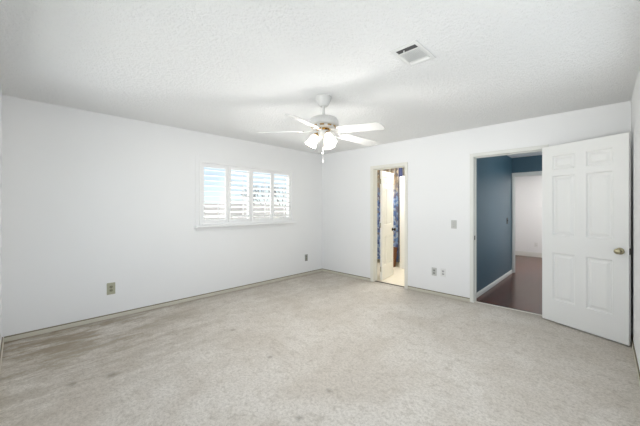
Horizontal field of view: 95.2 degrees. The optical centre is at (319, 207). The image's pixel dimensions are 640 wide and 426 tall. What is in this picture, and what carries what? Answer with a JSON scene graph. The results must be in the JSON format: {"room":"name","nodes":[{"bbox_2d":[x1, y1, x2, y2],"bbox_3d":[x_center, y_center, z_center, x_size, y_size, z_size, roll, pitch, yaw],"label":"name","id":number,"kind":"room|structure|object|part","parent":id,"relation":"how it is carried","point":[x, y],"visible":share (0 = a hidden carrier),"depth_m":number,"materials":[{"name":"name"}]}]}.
{"room":"empty bedroom","nodes":[
{"label":"empty bedroom","id":0,"kind":"room"},
{"bbox_2d":[0,86,1,346],"bbox_3d":[-1.588,0.165,1.274,4.447,2.560,0.140,0,0,44],"label":"wall","id":1,"kind":"structure","parent":0,"point":[0,86],"depth_m":2.66,"materials":[{"name":"white paint"}]},
{"bbox_2d":[0,337,3,370],"bbox_3d":[-1.534,1.298,1.329,4.447,0.053,0.014,0,0,44],"label":"baseboard","id":2,"kind":"structure","parent":1,"relation":"attached to","point":[2,340],"depth_m":2.63,"materials":[{"name":"beige paint"}]},
{"bbox_2d":[2,95,321,337],"bbox_3d":[-1.599,0.165,4.549,0.140,2.560,4.816,0,0,44],"label":"wall","id":3,"kind":"structure","parent":0,"point":[91,200],"depth_m":3.54,"materials":[{"name":"white paint"}]},
{"bbox_2d":[107,282,114,294],"bbox_3d":[-2.510,0.968,3.508,0.009,0.140,0.085,0,0,44],"label":"wall outlet","id":4,"kind":"object","parent":3,"relation":"attached to","point":[110,286],"visible":1,"depth_m":3.50,"materials":[{"name":"beige plastic"}]},
{"bbox_2d":[4,269,321,341],"bbox_3d":[-1.532,1.298,4.507,0.014,0.053,4.542,0,0,44],"label":"baseboard","id":5,"kind":"structure","parent":3,"relation":"attached to","point":[127,312],"depth_m":3.68,"materials":[{"name":"beige paint"}]},
{"bbox_2d":[195,154,296,230],"bbox_3d":[-1.173,-0.225,4.930,0.200,1.120,1.905,0,0,44],"label":"window","id":6,"kind":"structure","parent":3,"relation":"in","point":[198,157],"depth_m":4.65,"materials":[{"name":"white paint"}]},
{"bbox_2d":[199,161,292,225],"bbox_3d":[-1.150,-0.217,4.918,0.096,0.955,1.780,0,0,44],"label":"plantation shutters","id":7,"kind":"object","parent":6,"relation":"attached to","point":[228,167],"visible":1,"depth_m":4.85,"materials":[{"name":"white paint"}]},
{"bbox_3d":[-1.602,-0.218,4.462,0.029,0.893,0.420,0,0,44],"label":"panel","id":8,"kind":"part","parent":7,"relation":"part of","materials":[{"name":"white paint"}]},
{"bbox_3d":[-1.309,-0.218,4.763,0.029,0.893,0.410,0,0,44],"label":"panel","id":9,"kind":"part","parent":7,"relation":"part of","materials":[{"name":"white paint"}]},
{"bbox_3d":[-1.253,-0.217,4.753,0.012,0.725,0.012,0,0,44],"label":"tilt rod","id":10,"kind":"part","parent":7,"relation":"part of","materials":[{"name":"white paint"}]},
{"bbox_3d":[-1.012,-0.218,5.069,0.029,0.893,0.436,0,0,44],"label":"panel","id":11,"kind":"part","parent":7,"relation":"part of","materials":[{"name":"white paint"}]},
{"bbox_3d":[-0.954,-0.217,5.059,0.012,0.725,0.012,0,0,44],"label":"tilt rod","id":12,"kind":"part","parent":7,"relation":"part of","materials":[{"name":"white paint"}]},
{"bbox_3d":[-0.708,-0.218,5.380,0.029,0.893,0.426,0,0,44],"label":"panel","id":13,"kind":"part","parent":7,"relation":"part of","materials":[{"name":"white paint"}]},
{"bbox_3d":[-0.657,-0.217,5.364,0.012,0.725,0.012,0,0,44],"label":"tilt rod","id":14,"kind":"part","parent":7,"relation":"part of","materials":[{"name":"white paint"}]},
{"bbox_3d":[-1.155,0.274,4.912,0.150,0.028,1.905,0,0,44],"label":"sill","id":15,"kind":"part","parent":6,"relation":"part of","materials":[{"name":"white paint"}]},
{"bbox_2d":[0,0,639,154],"bbox_3d":[0.043,-1.165,2.948,4.727,0.100,4.816,0,0,44],"label":"ceiling","id":16,"kind":"structure","parent":0,"point":[235,69],"depth_m":2.21,"materials":[{"name":"white paint"}]},
{"bbox_2d":[257,94,384,161],"bbox_3d":[0.074,-0.782,2.914,1.260,0.666,1.308,0,0,44],"label":"ceiling fan","id":17,"kind":"object","parent":16,"relation":"hanging from","point":[324,124],"visible":1,"depth_m":2.87,"materials":[{"name":"white metal"}]},
{"bbox_3d":[-0.402,-0.778,2.989,0.473,0.041,0.133,0,0,6],"label":"blade","id":18,"kind":"part","parent":17,"relation":"part of","materials":[{"name":"white wood"}]},
{"bbox_3d":[-0.147,-0.752,2.541,0.132,0.061,0.473,0,0,23],"label":"blade","id":19,"kind":"part","parent":17,"relation":"part of","materials":[{"name":"white wood"}]},
{"bbox_3d":[-0.088,-0.674,2.935,0.122,0.141,0.124,0,0,44],"label":"lamp shade","id":20,"kind":"part","parent":17,"relation":"part of","materials":[{"name":"white glass"}]},
{"bbox_3d":[0.090,-0.674,3.050,0.119,0.141,0.130,0,0,44],"label":"lamp shade","id":21,"kind":"part","parent":17,"relation":"part of","materials":[{"name":"white glass"}]},
{"bbox_3d":[0.094,-0.674,2.837,0.130,0.141,0.119,0,0,44],"label":"lamp shade","id":22,"kind":"part","parent":17,"relation":"part of","materials":[{"name":"white glass"}]},
{"bbox_3d":[0.419,-0.735,3.160,0.472,0.069,0.135,0,0,-31],"label":"blade","id":23,"kind":"part","parent":17,"relation":"part of","materials":[{"name":"white wood"}]},
{"bbox_3d":[0.366,-0.728,2.652,0.476,0.083,0.135,0,0,44],"label":"blade","id":24,"kind":"part","parent":17,"relation":"part of","materials":[{"name":"white wood"}]},
{"bbox_2d":[390,40,435,66],"bbox_3d":[0.676,-1.105,2.116,0.202,0.019,0.315,0,0,44],"label":"ceiling vent","id":25,"kind":"object","parent":16,"relation":"in","point":[413,53],"visible":1,"depth_m":2.10,"materials":[{"name":"white metal"}]},
{"bbox_2d":[0,255,639,425],"bbox_3d":[2.036,1.385,4.741,4.800,0.120,9.886,0,0,44],"label":"floor","id":26,"kind":"structure","parent":0,"point":[322,348],"depth_m":2.47,"materials":[{"name":"beige carpet"}]},
{"bbox_2d":[393,247,397,266],"bbox_3d":[1.618,1.109,6.605,0.192,0.440,0.192,0,0,44],"label":"wooden bin","id":27,"kind":"object","parent":26,"relation":"on","point":[394,248],"visible":0.36,"depth_m":6.55,"materials":[{"name":"brown wood"}]},
{"bbox_2d":[400,176,404,268],"bbox_3d":[1.935,0.317,6.353,0.395,2.024,0.100,0,0,44],"label":"wall","id":28,"kind":"structure","parent":26,"relation":"on","point":[402,178],"depth_m":6.40,"materials":[{"name":"beige paint"}]},
{"bbox_2d":[476,301,541,315],"bbox_3d":[2.474,1.328,3.854,0.785,0.018,0.025,0,0,44],"label":"threshold","id":29,"kind":"object","parent":26,"relation":"on","point":[476,301],"visible":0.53,"depth_m":3.83,"materials":[{"name":"beige paint"}]},
{"bbox_2d":[398,167,404,259],"bbox_3d":[2.618,0.165,6.915,2.600,2.560,0.100,0,0,44],"label":"wall","id":30,"kind":"structure","parent":0,"point":[403,168],"depth_m":7.45,"materials":[{"name":"paint"}]},
{"bbox_2d":[322,101,630,297],"bbox_3d":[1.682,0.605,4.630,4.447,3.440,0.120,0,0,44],"label":"wall","id":31,"kind":"structure","parent":0,"point":[438,165],"depth_m":4.49,"materials":[{"name":"white paint"}]},
{"bbox_2d":[380,170,395,279],"bbox_3d":[1.273,0.315,5.561,0.173,2.000,0.594,0,0,34],"label":"door","id":32,"kind":"structure","parent":31,"relation":"in","point":[386,178],"depth_m":5.53,"materials":[{"name":"beige paint"}]},
{"bbox_2d":[370,162,407,288],"bbox_3d":[1.221,0.286,5.079,0.726,2.078,0.148,0,0,44],"label":"door frame","id":33,"kind":"structure","parent":31,"relation":"attached to","point":[373,169],"depth_m":5.25,"materials":[{"name":"beige paint"}]},
{"bbox_3d":[0.933,0.313,5.266,0.054,2.024,0.014,0,0,44],"label":"casing","id":34,"kind":"part","parent":33,"relation":"part of","materials":[{"name":"beige paint"}]},
{"bbox_3d":[1.174,-0.726,5.031,0.726,0.054,0.014,0,0,44],"label":"casing","id":35,"kind":"part","parent":33,"relation":"part of","materials":[{"name":"beige paint"}]},
{"bbox_3d":[1.415,0.313,4.797,0.054,2.024,0.014,0,0,44],"label":"casing","id":36,"kind":"part","parent":33,"relation":"part of","materials":[{"name":"beige paint"}]},
{"bbox_2d":[322,269,469,301],"bbox_3d":[1.640,1.298,4.577,4.433,0.053,0.014,0,0,44],"label":"baseboard","id":37,"kind":"structure","parent":31,"relation":"attached to","point":[324,270],"depth_m":4.61,"materials":[{"name":"beige paint"}]},
{"bbox_2d":[432,267,436,275],"bbox_3d":[1.749,0.975,4.475,0.078,0.122,0.009,0,0,44],"label":"wall outlet","id":38,"kind":"object","parent":31,"relation":"attached to","point":[434,270],"visible":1,"depth_m":4.47,"materials":[{"name":"grey plastic"}]},
{"bbox_2d":[441,268,445,276],"bbox_3d":[1.846,0.970,4.380,0.076,0.122,0.009,0,0,44],"label":"wall outlet","id":39,"kind":"object","parent":31,"relation":"attached to","point":[443,271],"visible":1,"depth_m":4.37,"materials":[{"name":"white plastic"}]},
{"bbox_2d":[451,220,456,228],"bbox_3d":[1.954,0.240,4.267,0.078,0.122,0.020,0,0,44],"label":"light switch","id":40,"kind":"object","parent":31,"relation":"attached to","point":[453,222],"visible":1,"depth_m":4.26,"materials":[{"name":"grey plastic"}]},
{"bbox_2d":[470,144,548,302],"bbox_3d":[2.476,0.281,3.856,0.885,2.087,0.148,0,0,44],"label":"door frame","id":41,"kind":"structure","parent":31,"relation":"attached to","point":[473,157],"depth_m":4.09,"materials":[{"name":"white paint"}]},
{"bbox_3d":[2.129,0.304,4.101,0.046,2.041,0.014,0,0,44],"label":"casing","id":42,"kind":"part","parent":41,"relation":"part of","materials":[{"name":"white paint"}]},
{"bbox_3d":[2.429,-0.739,3.808,0.885,0.046,0.014,0,0,44],"label":"casing","id":43,"kind":"part","parent":41,"relation":"part of","materials":[{"name":"white paint"}]},
{"bbox_2d":[542,132,630,345],"bbox_3d":[2.815,0.296,3.145,0.173,2.030,0.781,0,0,-21],"label":"door","id":44,"kind":"structure","parent":31,"relation":"in","point":[586,184],"depth_m":3.08,"materials":[{"name":"white paint"}]},
{"bbox_3d":[2.881,0.418,2.820,0.069,0.066,0.066,0,0,-21],"label":"knob","id":45,"kind":"part","parent":44,"relation":"part of","materials":[{"name":"gold metal"}]},
{"bbox_2d":[477,155,511,291],"bbox_3d":[3.066,0.175,5.167,0.100,2.540,2.580,0,0,44],"label":"wall","id":46,"kind":"structure","parent":0,"point":[494,174],"depth_m":5.00,"materials":[{"name":"teal paint"}]},
{"bbox_2d":[477,270,511,297],"bbox_3d":[3.072,1.293,5.092,0.014,0.072,2.449,0,0,44],"label":"baseboard","id":47,"kind":"structure","parent":46,"relation":"attached to","point":[507,274],"depth_m":4.94,"materials":[{"name":"white paint"}]},
{"bbox_2d":[507,151,541,157],"bbox_3d":[3.642,-1.085,4.605,1.710,0.120,2.580,0,0,44],"label":"ceiling","id":48,"kind":"structure","parent":0,"point":[532,153],"depth_m":5.59,"materials":[{"name":"white paint"}]},
{"bbox_2d":[512,155,541,172],"bbox_3d":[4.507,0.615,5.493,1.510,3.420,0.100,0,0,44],"label":"wall","id":49,"kind":"structure","parent":0,"point":[528,163],"depth_m":5.80,"materials":[{"name":"teal paint"}]},
{"bbox_2d":[512,171,541,272],"bbox_3d":[4.270,0.305,5.725,0.842,2.040,0.128,0,0,44],"label":"door frame","id":50,"kind":"structure","parent":49,"relation":"attached to","point":[535,173],"depth_m":5.95,"materials":[{"name":"white paint"}]},
{"bbox_3d":[3.939,0.337,5.967,0.030,1.976,0.014,0,0,44],"label":"casing","id":51,"kind":"part","parent":50,"relation":"part of","materials":[{"name":"white paint"}]},
{"bbox_3d":[4.230,-0.683,5.684,0.842,0.064,0.014,0,0,44],"label":"casing","id":52,"kind":"part","parent":50,"relation":"part of","materials":[{"name":"white paint"}]},
{"bbox_2d":[515,175,541,252],"bbox_3d":[6.201,0.165,7.654,3.100,2.560,0.100,0,0,44],"label":"wall","id":53,"kind":"structure","parent":0,"point":[528,189],"depth_m":8.04,"materials":[{"name":"white paint"}]},
{"bbox_2d":[515,251,541,257],"bbox_3d":[6.161,1.267,7.613,2.900,0.124,0.016,0,0,44],"label":"baseboard","id":54,"kind":"structure","parent":53,"relation":"attached to","point":[521,253],"depth_m":8.02,"materials":[{"name":"white paint"}]},
{"bbox_2d":[631,66,639,369],"bbox_3d":[1.686,0.165,1.348,0.140,2.560,4.816,0,0,44],"label":"wall","id":55,"kind":"structure","parent":0,"point":[635,101],"depth_m":2.59,"materials":[{"name":"white paint"}]},
{"bbox_2d":[631,333,639,384],"bbox_3d":[1.639,1.298,1.407,0.010,0.053,4.528,0,0,44],"label":"baseboard","id":56,"kind":"structure","parent":55,"relation":"attached to","point":[632,342],"depth_m":2.47,"materials":[{"name":"beige paint"}]},
{"bbox_3d":[0.928,0.165,6.971,0.100,2.560,2.180,0,0,44],"label":"wall","id":57,"kind":"structure","parent":0,"visible":0},
{"bbox_3d":[2.067,-0.955,6.349,2.400,0.024,0.024,0,0,44],"label":"curtain rod","id":58,"kind":"object","parent":57,"relation":"attached to","visible":0},
{"bbox_2d":[377,168,397,261],"bbox_3d":[1.501,0.144,6.903,0.775,2.162,0.051,0,0,44],"label":"shower curtain","id":59,"kind":"object","parent":58,"relation":"hanging from","point":[394,171],"visible":0.2,"depth_m":6.71,"materials":[{"name":"fabric"}]},
{"bbox_2d":[399,168,401,261],"bbox_3d":[1.817,0.144,6.594,0.090,2.162,0.039,0,0,44],"label":"liner","id":60,"kind":"object","parent":58,"relation":"hanging from","point":[400,169],"visible":0.42,"depth_m":6.59,"materials":[{"name":"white fabric"}]},
{"label":"outside","id":61,"kind":"structure","parent":0,"visible":0},
{"bbox_3d":[-21.747,4.000,34.354,69.400,0.150,90.000,0,0,44],"label":"ground","id":62,"kind":"structure","parent":61,"visible":0},
{"bbox_2d":[204,204,286,219],"bbox_3d":[-7.308,1.775,27.965,7.800,4.300,14.800,0,0,44],"label":"house","id":63,"kind":"structure","parent":62,"relation":"on","point":[205,209],"depth_m":26.21,"materials":[{"name":"brick"}]},
{"bbox_2d":[241,185,269,203],"bbox_3d":[-8.772,0.196,41.692,4.770,7.467,4.127,0,0,-2],"label":"bare tree","id":64,"kind":"object","parent":62,"relation":"on","point":[258,190],"visible":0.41,"depth_m":42.03,"materials":[{"name":"grey plant"}]},
{"bbox_2d":[268,183,286,205],"bbox_3d":[-6.689,-0.419,55.241,6.766,8.697,5.295,0,0,-5],"label":"bare tree","id":65,"kind":"object","parent":62,"relation":"on","point":[279,183],"visible":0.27,"depth_m":54.45,"materials":[{"name":"grey plant"}]}
]}

